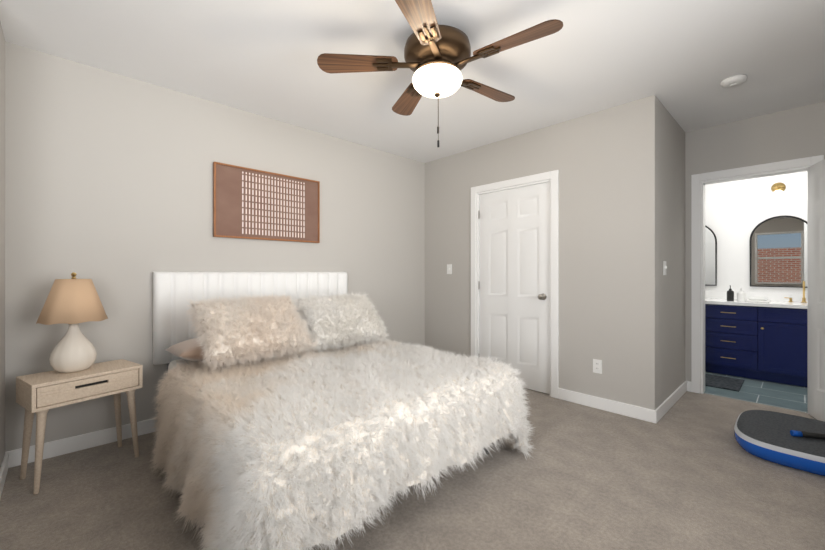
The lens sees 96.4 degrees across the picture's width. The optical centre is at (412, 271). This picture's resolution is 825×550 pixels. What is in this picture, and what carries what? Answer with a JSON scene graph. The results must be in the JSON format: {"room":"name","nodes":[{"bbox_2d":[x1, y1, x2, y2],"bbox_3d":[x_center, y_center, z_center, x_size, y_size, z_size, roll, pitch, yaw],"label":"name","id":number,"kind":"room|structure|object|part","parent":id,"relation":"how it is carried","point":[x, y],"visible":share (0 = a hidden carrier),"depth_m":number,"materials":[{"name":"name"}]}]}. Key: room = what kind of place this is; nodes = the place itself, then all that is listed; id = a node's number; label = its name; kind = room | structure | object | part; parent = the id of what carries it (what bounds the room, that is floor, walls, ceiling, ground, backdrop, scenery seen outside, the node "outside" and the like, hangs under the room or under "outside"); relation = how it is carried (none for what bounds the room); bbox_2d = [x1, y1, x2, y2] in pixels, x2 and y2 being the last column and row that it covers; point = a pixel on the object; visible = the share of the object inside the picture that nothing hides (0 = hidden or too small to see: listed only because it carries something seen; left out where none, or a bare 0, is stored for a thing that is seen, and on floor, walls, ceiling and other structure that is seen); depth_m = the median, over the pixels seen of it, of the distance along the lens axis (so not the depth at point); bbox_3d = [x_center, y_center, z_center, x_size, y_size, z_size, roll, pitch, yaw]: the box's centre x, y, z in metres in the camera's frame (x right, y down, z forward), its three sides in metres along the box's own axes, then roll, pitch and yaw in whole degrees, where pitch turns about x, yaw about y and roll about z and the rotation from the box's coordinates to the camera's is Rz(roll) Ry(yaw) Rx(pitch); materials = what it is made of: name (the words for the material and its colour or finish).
{"room":"bedroom","nodes":[
{"label":"bedroom","id":0,"kind":"room"},
{"bbox_2d":[0,21,4,467],"bbox_3d":[-2.292,-0.100,1.939,0.165,2.540,0.550,0,0,-44],"label":"wall","id":1,"kind":"structure","parent":0,"point":[2,246],"depth_m":2.09,"materials":[{"name":"grey paint"}]},
{"bbox_2d":[0,451,10,497],"bbox_3d":[-2.217,1.120,1.990,0.014,0.100,0.520,0,0,-44],"label":"baseboard","id":2,"kind":"structure","parent":1,"relation":"attached to","point":[6,463],"depth_m":2.07,"materials":[{"name":"white wood"}]},
{"bbox_2d":[5,41,424,451],"bbox_3d":[-1.264,-0.100,3.385,6.290,2.540,0.120,0,0,-44],"label":"wall","id":3,"kind":"structure","parent":0,"point":[108,183],"depth_m":2.65,"materials":[{"name":"grey paint"}]},
{"bbox_2d":[11,418,159,466],"bbox_3d":[-1.621,1.120,2.948,4.930,0.100,0.018,0,0,-44],"label":"baseboard","id":4,"kind":"structure","parent":3,"relation":"attached to","point":[51,449],"depth_m":2.42,"materials":[{"name":"white wood"}]},
{"bbox_2d":[213,162,319,242],"bbox_3d":[-1.255,-0.580,3.282,0.940,0.600,0.035,0,0,-44],"label":"wall picture","id":5,"kind":"object","parent":3,"relation":"attached to","point":[249,203],"visible":1,"depth_m":3.23,"materials":[{"name":"wood"}]},
{"bbox_2d":[0,387,824,549],"bbox_3d":[0.265,1.195,1.720,6.200,0.050,4.640,0,0,-44],"label":"floor","id":6,"kind":"structure","parent":0,"point":[686,471],"depth_m":1.91,"materials":[{"name":"beige carpet"}]},
{"bbox_2d":[16,359,142,494],"bbox_3d":[-1.969,0.880,2.205,0.300,0.580,0.500,0,0,32],"label":"nightstand","id":7,"kind":"object","parent":6,"relation":"on","point":[41,394],"visible":1,"depth_m":2.08,"materials":[{"name":"brown wood"}]},
{"bbox_2d":[36,272,107,372],"bbox_3d":[-2.023,0.296,2.204,0.317,0.586,0.317,0,0,-44],"label":"table lamp","id":8,"kind":"object","parent":7,"relation":"on","point":[73,302],"visible":1,"depth_m":2.13,"materials":[{"name":"beige fabric"}]},
{"bbox_2d":[148,272,535,549],"bbox_3d":[-0.583,0.585,2.506,1.770,1.170,2.066,0,0,-44],"label":"bed","id":9,"kind":"object","parent":6,"relation":"on","point":[302,410],"visible":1,"depth_m":1.87,"materials":[{"name":"white"}]},
{"bbox_3d":[-1.272,0.585,3.234,1.650,1.170,0.063,0,0,-44],"label":"headboard","id":10,"kind":"part","parent":9,"relation":"part of","materials":[{"name":"white wood"}]},
{"bbox_2d":[734,410,824,475],"bbox_3d":[2.523,1.091,2.425,0.800,0.157,0.600,0,0,-44],"label":"board","id":11,"kind":"object","parent":6,"relation":"on","point":[792,441],"visible":1,"depth_m":2.32,"materials":[{"name":"blue"}]},
{"bbox_2d":[0,0,824,162],"bbox_3d":[0.840,-1.410,2.269,7.790,0.080,4.640,0,0,-44],"label":"ceiling","id":12,"kind":"structure","parent":0,"point":[680,60],"depth_m":2.35,"materials":[{"name":"white paint"}]},
{"bbox_2d":[317,0,562,146],"bbox_3d":[0.186,-1.044,2.169,1.291,0.651,1.318,0,0,-44],"label":"ceiling fan","id":13,"kind":"object","parent":12,"relation":"hanging from","point":[437,58],"visible":1,"depth_m":2.05,"materials":[{"name":"brown metal"}]},
{"bbox_2d":[720,74,746,87],"bbox_3d":[2.288,-1.349,2.629,0.144,0.042,0.144,0,0,-44],"label":"smoke detector","id":14,"kind":"object","parent":12,"relation":"attached to","point":[733,81],"visible":1,"depth_m":2.60,"materials":[{"name":"white plastic"}]},
{"bbox_2d":[425,95,658,409],"bbox_3d":[1.059,-0.100,3.799,0.120,2.540,2.490,0,0,-44],"label":"wall","id":15,"kind":"structure","parent":0,"point":[605,162],"depth_m":3.21,"materials":[{"name":"grey paint"}]},
{"bbox_2d":[447,264,451,273],"bbox_3d":[0.432,-0.030,4.355,0.016,0.116,0.072,0,0,-44],"label":"light switch","id":16,"kind":"object","parent":15,"relation":"attached to","point":[449,268],"visible":1,"depth_m":4.35,"materials":[{"name":"white plastic"}]},
{"bbox_2d":[477,179,550,395],"bbox_3d":[1.048,0.150,3.810,0.120,2.040,0.860,0,0,-44],"label":"door frame","id":17,"kind":"structure","parent":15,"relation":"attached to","point":[518,186],"depth_m":3.88,"materials":[{"name":"white wood"}]},
{"bbox_2d":[471,170,558,398],"bbox_3d":[1.007,0.115,3.770,0.109,2.110,1.000,0,0,-44],"label":"door","id":18,"kind":"structure","parent":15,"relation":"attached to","point":[553,176],"depth_m":3.73,"materials":[{"name":"white wood"}]},
{"bbox_2d":[593,359,601,373],"bbox_3d":[1.581,0.810,3.157,0.010,0.116,0.072,0,0,-44],"label":"electrical outlet","id":19,"kind":"object","parent":15,"relation":"attached to","point":[597,365],"visible":1,"depth_m":3.15,"materials":[{"name":"white plastic"}]},
{"bbox_2d":[558,388,656,421],"bbox_3d":[1.609,1.120,3.129,0.018,0.100,0.760,0,0,-44],"label":"baseboard","id":20,"kind":"structure","parent":15,"relation":"attached to","point":[625,409],"depth_m":3.09,"materials":[{"name":"white wood"}]},
{"bbox_2d":[659,101,684,405],"bbox_3d":[2.326,-0.100,3.370,1.120,2.540,0.120,0,0,-44],"label":"wall","id":21,"kind":"structure","parent":0,"point":[671,254],"depth_m":3.24,"materials":[{"name":"grey paint"}]},
{"bbox_2d":[663,261,666,274],"bbox_3d":[2.098,-0.030,3.058,0.072,0.116,0.016,0,0,-44],"label":"light switch","id":22,"kind":"object","parent":21,"relation":"attached to","point":[664,267],"visible":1,"depth_m":3.04,"materials":[{"name":"white plastic"}]},
{"bbox_2d":[652,381,690,422],"bbox_3d":[2.286,1.120,3.229,1.134,0.100,0.030,0,0,-44],"label":"baseboard","id":23,"kind":"structure","parent":21,"relation":"attached to","point":[657,414],"depth_m":3.15,"materials":[{"name":"white wood"}]},
{"bbox_2d":[685,102,824,380],"bbox_3d":[3.388,-0.100,2.982,0.120,2.540,1.910,0,0,-44],"label":"wall","id":24,"kind":"structure","parent":0,"point":[793,133],"depth_m":3.31,"materials":[{"name":"grey paint"}]},
{"bbox_2d":[691,155,823,409],"bbox_3d":[3.056,0.115,3.321,0.140,2.110,0.860,0,0,-44],"label":"door frame","id":25,"kind":"structure","parent":24,"relation":"attached to","point":[696,179],"depth_m":3.54,"materials":[{"name":"white wood"}]},
{"bbox_3d":[3.062,0.150,3.327,0.124,2.040,0.720,0,0,-44],"label":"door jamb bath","id":26,"kind":"part","parent":25,"relation":"part of","materials":[{"name":"white wood"}]},
{"bbox_2d":[808,159,824,421],"bbox_3d":[3.115,0.153,2.688,0.661,2.010,0.314,0,0,-44],"label":"door","id":27,"kind":"structure","parent":24,"relation":"in","point":[816,290],"depth_m":2.90,"materials":[{"name":"white wood"}]},
{"bbox_2d":[704,372,807,412],"bbox_3d":[3.669,1.195,3.796,1.590,0.050,2.940,0,0,-44],"label":"floor","id":28,"kind":"structure","parent":0,"point":[782,395],"depth_m":3.54,"materials":[{"name":"tile"}]},
{"bbox_2d":[705,374,743,391],"bbox_3d":[3.053,1.163,4.100,0.520,0.014,0.910,0,0,-44],"label":"bath mat","id":29,"kind":"object","parent":28,"relation":"on","point":[726,383],"visible":0.44,"depth_m":3.85,"materials":[{"name":"grey fabric"}]},
{"bbox_2d":[705,301,806,386],"bbox_3d":[3.906,0.769,4.092,0.592,0.800,1.900,0,0,-44],"label":"bathroom vanity","id":30,"kind":"object","parent":28,"relation":"on","point":[758,335],"depth_m":3.95,"materials":[{"name":"blue wood"}]},
{"bbox_2d":[705,297,806,308],"bbox_3d":[3.910,0.352,4.096,0.582,0.034,1.930,0,0,-44],"label":"countertop","id":31,"kind":"structure","parent":30,"relation":"on","point":[716,300],"depth_m":4.03,"materials":[{"name":"white stone"}]},
{"bbox_2d":[705,171,806,292],"bbox_3d":[4.159,-0.100,4.347,0.120,2.540,2.820,0,0,-44],"label":"wall","id":32,"kind":"structure","parent":0,"point":[737,212],"depth_m":4.45,"materials":[{"name":"white paint"}]},
{"bbox_2d":[705,225,716,285],"bbox_3d":[3.619,-0.231,4.804,0.021,0.815,0.538,0,0,-44],"label":"bathroom mirror","id":33,"kind":"object","parent":32,"relation":"attached to","point":[710,258],"visible":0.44,"depth_m":4.66,"materials":[{"name":"clear glass"}]},
{"bbox_2d":[705,289,806,300],"bbox_3d":[4.113,0.287,4.290,0.020,0.096,1.930,0,0,-44],"label":"backsplash","id":34,"kind":"structure","parent":32,"relation":"attached to","point":[736,296],"depth_m":4.20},
{"bbox_2d":[749,215,806,287],"bbox_3d":[4.198,-0.231,4.198,0.021,0.815,0.538,0,0,-44],"label":"bathroom mirror","id":35,"kind":"object","parent":32,"relation":"attached to","point":[778,250],"visible":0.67,"depth_m":4.21,"materials":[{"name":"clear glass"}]},
{"bbox_2d":[771,182,785,198],"bbox_3d":[4.145,-0.923,4.183,0.123,0.193,0.120,0,0,-44],"label":"wall lamp","id":36,"kind":"object","parent":32,"relation":"attached to","point":[778,189],"visible":1,"depth_m":4.18,"materials":[{"name":"gold metal"}]}
]}

